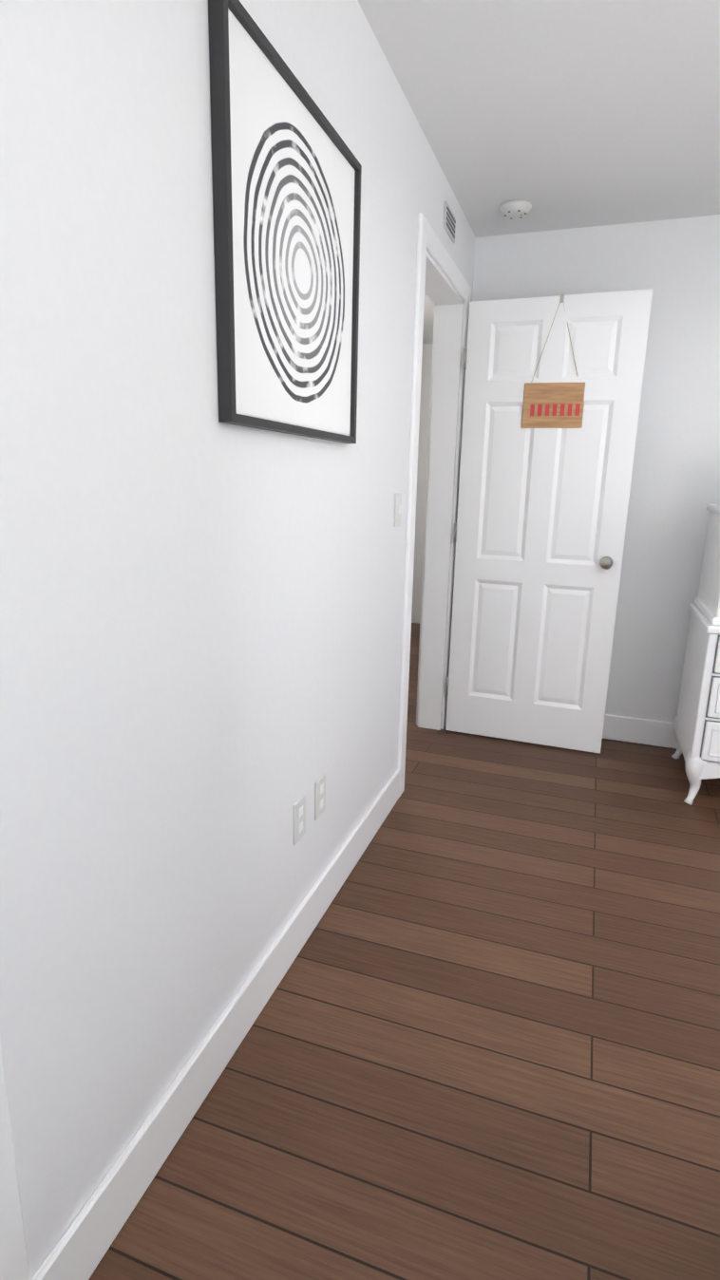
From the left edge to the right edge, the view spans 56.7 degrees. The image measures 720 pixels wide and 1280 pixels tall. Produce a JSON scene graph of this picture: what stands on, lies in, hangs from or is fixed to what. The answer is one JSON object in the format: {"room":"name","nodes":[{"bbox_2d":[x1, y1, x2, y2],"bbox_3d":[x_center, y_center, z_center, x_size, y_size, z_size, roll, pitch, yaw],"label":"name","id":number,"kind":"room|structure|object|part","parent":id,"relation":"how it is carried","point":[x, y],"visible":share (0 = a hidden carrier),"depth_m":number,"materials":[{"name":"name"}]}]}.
{"room":"bedroom","nodes":[
{"label":"bedroom","id":0,"kind":"room"},
{"bbox_2d":[0,0,475,1279],"bbox_3d":[0.086,-0.496,2.377,0.120,2.370,7.450,6,14,18],"label":"wall","id":1,"kind":"structure","parent":0,"point":[201,608],"depth_m":1.07,"materials":[{"name":"paint"}]},
{"bbox_2d":[31,769,399,1279],"bbox_3d":[-0.159,0.781,1.830,0.014,0.130,1.890,6,14,18],"label":"baseboard","id":2,"kind":"structure","parent":1,"relation":"attached to","point":[84,1242],"depth_m":1.33,"materials":[{"name":"white wood"}]},
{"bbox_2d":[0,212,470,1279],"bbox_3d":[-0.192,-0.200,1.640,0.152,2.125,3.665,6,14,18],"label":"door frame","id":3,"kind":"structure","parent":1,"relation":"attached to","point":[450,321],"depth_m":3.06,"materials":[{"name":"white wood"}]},
{"bbox_2d":[207,0,361,443],"bbox_3d":[-0.125,-0.782,1.424,0.027,0.660,0.660,6,14,18],"label":"picture","id":4,"kind":"object","parent":1,"relation":"attached to","point":[286,168],"visible":1,"depth_m":1.31,"materials":[{"name":"grey"}]},
{"bbox_2d":[293,793,305,845],"bbox_3d":[-0.157,0.469,1.746,0.008,0.115,0.070,6,14,18],"label":"electrical outlet plate","id":5,"kind":"object","parent":1,"relation":"attached to","point":[299,818],"depth_m":1.74,"materials":[{"name":"white plastic"}]},
{"bbox_2d":[314,772,325,820],"bbox_3d":[-0.111,0.440,1.875,0.008,0.115,0.070,6,14,18],"label":"electrical outlet plate","id":6,"kind":"object","parent":1,"relation":"attached to","point":[320,784],"depth_m":1.86,"materials":[{"name":"white plastic"}]},
{"bbox_2d":[394,492,401,527],"bbox_3d":[0.135,-0.454,2.325,0.012,0.115,0.070,6,14,18],"label":"switch plate","id":7,"kind":"object","parent":1,"relation":"attached to","point":[397,508],"visible":1,"depth_m":2.31,"materials":[{"name":"white plastic"}]},
{"bbox_2d":[443,200,455,243],"bbox_3d":[0.353,-1.637,2.616,0.010,0.090,0.190,6,14,18],"label":"air vent","id":8,"kind":"object","parent":1,"relation":"in","point":[449,222],"visible":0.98,"depth_m":2.59,"materials":[{"name":"grey metal"}]},
{"bbox_2d":[445,288,652,752],"bbox_3d":[0.820,-0.488,3.099,0.765,2.032,0.184,6,14,20],"label":"bedroom door","id":9,"kind":"structure","parent":1,"relation":"in","point":[553,385],"depth_m":3.06,"materials":[{"name":"white wood"}]},
{"bbox_3d":[0.855,-1.206,2.902,0.260,0.542,0.013,6,14,18],"label":"sign door","id":10,"kind":"part","parent":9,"relation":"part of","materials":[{"name":"brown wood"}]},
{"bbox_2d":[88,622,719,1279],"bbox_3d":[1.105,0.813,2.312,4.700,0.100,7.450,6,14,18],"label":"floor","id":11,"kind":"structure","parent":0,"point":[481,1039],"depth_m":1.49,"materials":[{"name":"brown wood"}]},
{"bbox_2d":[671,503,719,805],"bbox_3d":[1.830,0.084,2.677,0.902,1.199,0.587,6,14,18],"label":"dresser","id":12,"kind":"object","parent":11,"relation":"on","point":[696,726],"visible":1,"depth_m":2.68,"materials":[{"name":"white wood"}]},
{"bbox_2d":[411,343,432,623],"bbox_3d":[0.820,-1.291,5.773,1.040,2.370,0.120,6,14,18],"label":"wall","id":13,"kind":"structure","parent":0,"point":[425,385],"depth_m":5.78,"materials":[{"name":"paint"}]},
{"bbox_2d":[357,0,719,343],"bbox_3d":[1.161,-1.589,1.738,4.700,0.100,7.450,6,14,18],"label":"ceiling","id":14,"kind":"structure","parent":0,"point":[563,114],"depth_m":2.00,"materials":[{"name":"paint"}]},
{"bbox_2d":[499,199,531,219],"bbox_3d":[0.642,-1.774,2.757,0.132,0.036,0.132,6,14,18],"label":"smoke detector","id":15,"kind":"object","parent":14,"relation":"attached to","point":[516,209],"visible":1,"depth_m":2.72,"materials":[{"name":"white plastic"}]},
{"bbox_2d":[471,214,719,722],"bbox_3d":[2.138,-0.576,2.909,3.400,2.370,0.120,6,14,18],"label":"wall","id":16,"kind":"structure","parent":0,"point":[674,266],"depth_m":3.04,"materials":[{"name":"paint"}]},
{"bbox_2d":[602,714,677,748],"bbox_3d":[1.935,0.512,3.158,3.070,0.130,0.018,6,14,18],"label":"baseboard","id":17,"kind":"structure","parent":16,"relation":"attached to","point":[644,731],"depth_m":3.33,"materials":[{"name":"white wood"}]}
]}

